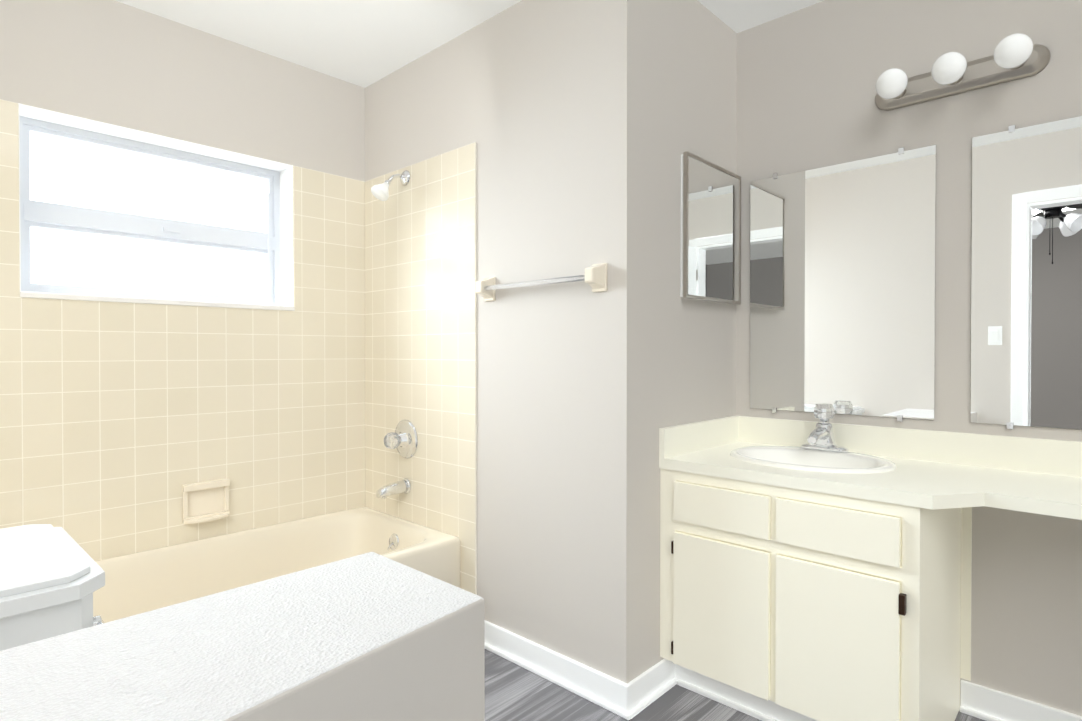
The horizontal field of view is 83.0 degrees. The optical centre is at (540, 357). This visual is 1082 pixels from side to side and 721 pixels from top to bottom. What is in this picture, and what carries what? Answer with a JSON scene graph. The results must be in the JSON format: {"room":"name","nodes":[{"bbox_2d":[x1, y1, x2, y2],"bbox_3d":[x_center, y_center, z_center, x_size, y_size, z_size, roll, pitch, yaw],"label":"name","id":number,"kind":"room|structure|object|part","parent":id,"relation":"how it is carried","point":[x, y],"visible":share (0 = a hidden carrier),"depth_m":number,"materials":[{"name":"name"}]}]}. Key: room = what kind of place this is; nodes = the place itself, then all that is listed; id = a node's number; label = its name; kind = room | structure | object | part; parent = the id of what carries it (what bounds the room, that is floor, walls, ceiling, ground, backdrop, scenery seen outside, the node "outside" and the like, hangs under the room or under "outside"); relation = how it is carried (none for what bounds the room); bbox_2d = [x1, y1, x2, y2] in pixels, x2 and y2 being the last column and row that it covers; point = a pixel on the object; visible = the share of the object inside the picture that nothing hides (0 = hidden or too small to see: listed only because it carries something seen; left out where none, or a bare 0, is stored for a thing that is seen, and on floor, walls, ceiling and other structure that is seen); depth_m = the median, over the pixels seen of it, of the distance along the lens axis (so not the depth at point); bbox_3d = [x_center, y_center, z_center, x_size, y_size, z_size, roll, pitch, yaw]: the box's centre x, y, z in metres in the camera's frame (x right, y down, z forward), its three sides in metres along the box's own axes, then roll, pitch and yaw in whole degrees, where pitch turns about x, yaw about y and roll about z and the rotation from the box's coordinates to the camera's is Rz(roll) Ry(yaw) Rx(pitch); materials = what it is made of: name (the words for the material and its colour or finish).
{"room":"bathroom","nodes":[
{"label":"bathroom","id":0,"kind":"room"},
{"bbox_2d":[0,0,364,181],"bbox_3d":[-1.559,-0.092,2.425,0.220,2.440,1.800,0,1,43],"label":"wall","id":1,"kind":"structure","parent":0,"point":[114,62],"depth_m":2.39,"materials":[{"name":"grey paint"}]},
{"bbox_2d":[20,116,279,305],"bbox_3d":[-1.541,-0.540,2.500,0.074,0.654,0.960,0,1,43],"label":"window","id":2,"kind":"structure","parent":1,"relation":"in","point":[69,173],"depth_m":2.46,"materials":[{"name":"glass"}]},
{"bbox_2d":[18,103,292,305],"bbox_3d":[-1.478,-0.540,2.441,0.128,0.632,0.940,0,1,43],"label":"window frame","id":3,"kind":"structure","parent":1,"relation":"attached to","point":[286,225],"depth_m":2.56,"materials":[{"name":"white wood"}]},
{"bbox_2d":[20,291,294,310],"bbox_3d":[-1.473,-0.214,2.439,0.143,0.020,0.940,0,1,43],"label":"window sill","id":4,"kind":"structure","parent":1,"relation":"attached to","point":[131,300],"depth_m":2.32,"materials":[{"name":"white stone"}]},
{"bbox_2d":[0,99,365,560],"bbox_3d":[-1.401,0.138,2.429,0.008,1.980,1.580,0,1,43],"label":"wall tile","id":5,"kind":"structure","parent":1,"relation":"attached to","point":[121,423],"depth_m":2.41,"materials":[{"name":"beige tile"}]},
{"bbox_2d":[182,479,229,523],"bbox_3d":[-1.337,0.578,2.455,0.052,0.154,0.174,0,1,43],"label":"soap dish","id":6,"kind":"object","parent":5,"relation":"attached to","point":[206,501],"visible":0.98,"depth_m":2.46,"materials":[{"name":"beige ceramic"}]},
{"bbox_2d":[115,0,823,87],"bbox_3d":[0.106,-1.344,1.498,3.900,0.080,2.812,0,1,43],"label":"ceiling","id":7,"kind":"structure","parent":0,"point":[364,43],"depth_m":2.40,"materials":[{"name":"white paint"}]},
{"bbox_2d":[365,0,736,682],"bbox_3d":[-0.038,-0.096,2.903,1.777,2.440,0.982,0,1,43],"label":"wall","id":8,"kind":"structure","parent":0,"point":[583,124],"depth_m":2.15,"materials":[{"name":"grey paint"}]},
{"bbox_2d":[365,142,476,594],"bbox_3d":[-0.558,0.136,2.715,0.826,1.980,0.008,0,1,43],"label":"shower wall tile","id":9,"kind":"structure","parent":8,"relation":"attached to","point":[420,311],"depth_m":2.64,"materials":[{"name":"beige tile"}]},
{"bbox_2d":[371,170,409,200],"bbox_3d":[-0.664,-0.760,2.686,0.082,0.157,0.168,0,1,43],"label":"shower head","id":10,"kind":"object","parent":9,"relation":"attached to","point":[380,192],"visible":1,"depth_m":2.66},
{"bbox_2d":[376,478,410,498],"bbox_3d":[-0.657,0.581,2.706,0.068,0.068,0.146,0,1,43],"label":"tub spout","id":11,"kind":"object","parent":9,"relation":"attached to","point":[397,487],"visible":1,"depth_m":2.69,"materials":[{"name":"silver metal"}]},
{"bbox_2d":[384,419,417,458],"bbox_3d":[-0.641,0.368,2.720,0.176,0.176,0.101,0,1,43],"label":"tub valve","id":12,"kind":"object","parent":9,"relation":"attached to","point":[406,432],"depth_m":2.71,"materials":[{"name":"silver metal"}]},
{"bbox_3d":[-0.657,0.369,2.703,0.076,0.072,0.054,0,1,43],"label":"tub valve knob","id":13,"kind":"part","parent":12,"relation":"part of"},
{"bbox_2d":[476,263,607,301],"bbox_3d":[-0.022,-0.262,2.169,0.597,0.092,0.066,0,1,43],"label":"towel rail","id":14,"kind":"object","parent":8,"relation":"attached to","point":[595,277],"visible":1,"depth_m":2.07,"materials":[{"name":"beige ceramic"}]},
{"bbox_2d":[484,620,817,720],"bbox_3d":[0.375,1.086,2.023,1.499,0.099,0.313,0,1,43],"label":"baseboard","id":15,"kind":"structure","parent":8,"relation":"attached to","point":[637,695],"depth_m":2.04,"materials":[{"name":"white wood"}]},
{"bbox_2d":[681,151,740,304],"bbox_3d":[0.647,-0.467,2.311,0.028,0.512,0.425,0,1,43],"label":"medicine cabinet mirror","id":16,"kind":"object","parent":8,"relation":"attached to","point":[710,231],"visible":0.96,"depth_m":2.27,"materials":[{"name":"silver mirror"}]},
{"bbox_2d":[485,649,984,720],"bbox_3d":[0.106,1.166,1.520,3.900,0.060,2.812,0,1,43],"label":"floor","id":17,"kind":"structure","parent":0,"point":[514,692],"depth_m":2.00,"materials":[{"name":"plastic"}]},
{"bbox_2d":[0,524,104,650],"bbox_3d":[-0.847,0.755,1.341,0.513,0.764,0.725,0,1,43],"label":"toilet","id":18,"kind":"object","parent":17,"relation":"on","point":[52,579],"visible":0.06,"depth_m":1.06,"materials":[{"name":"white ceramic"}]},
{"bbox_2d":[0,552,484,720],"bbox_3d":[-0.389,0.757,0.815,0.391,0.770,0.612,0,1,43],"label":"wall","id":19,"kind":"structure","parent":17,"relation":"on","point":[371,636],"depth_m":0.80,"materials":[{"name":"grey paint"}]},
{"bbox_2d":[93,507,459,622],"bbox_3d":[-1.105,0.930,2.192,0.751,0.400,1.507,0,1,43],"label":"bathtub","id":20,"kind":"object","parent":17,"relation":"on","point":[146,581],"visible":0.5,"depth_m":2.47,"materials":[{"name":"beige ceramic"}]},
{"bbox_2d":[659,416,1081,720],"bbox_3d":[1.286,0.692,1.633,1.899,0.894,0.591,0,1,43],"label":"bathroom vanity","id":21,"kind":"object","parent":17,"relation":"on","point":[823,596],"depth_m":1.80,"materials":[{"name":"beige paint"}]},
{"bbox_2d":[730,446,895,473],"bbox_3d":[0.889,0.392,2.038,0.510,0.128,0.410,0,1,43],"label":"sink basin","id":22,"kind":"object","parent":21,"relation":"in","point":[793,457],"visible":0.52,"depth_m":2.09,"materials":[{"name":"white ceramic"}]},
{"bbox_2d":[801,403,848,452],"bbox_3d":[0.966,0.245,2.123,0.157,0.165,0.154,0,1,43],"label":"faucet","id":23,"kind":"object","parent":22,"relation":"on","point":[821,437],"depth_m":2.13,"materials":[{"name":"silver metal"}]},
{"bbox_3d":[0.996,0.190,2.154,0.070,0.057,0.067,0,1,43],"label":"faucet knob","id":24,"kind":"part","parent":23,"relation":"part of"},
{"bbox_2d":[736,0,1081,715],"bbox_3d":[1.642,-0.087,1.843,2.123,2.440,0.220,0,1,43],"label":"wall","id":25,"kind":"structure","parent":0,"point":[807,77],"depth_m":1.98,"materials":[{"name":"grey paint"}]},
{"bbox_2d":[750,145,935,421],"bbox_3d":[1.065,-0.247,2.227,0.631,0.927,0.010,0,1,43],"label":"mirror","id":26,"kind":"object","parent":25,"relation":"attached to","point":[842,286],"visible":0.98,"depth_m":2.19,"materials":[{"name":"clear glass"}]},
{"bbox_2d":[875,33,1049,110],"bbox_3d":[1.282,-0.893,1.915,0.470,0.092,0.158,0,1,43],"label":"sconce","id":27,"kind":"object","parent":25,"relation":"attached to","point":[1016,56],"visible":1,"depth_m":1.90,"materials":[{"name":"silver metal"}]},
{"bbox_2d":[971,116,1081,429],"bbox_3d":[1.589,-0.243,1.733,0.611,0.927,0.010,0,1,43],"label":"mirror","id":28,"kind":"object","parent":25,"relation":"attached to","point":[1026,324],"visible":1,"depth_m":1.85,"materials":[{"name":"clear glass"}]}
]}

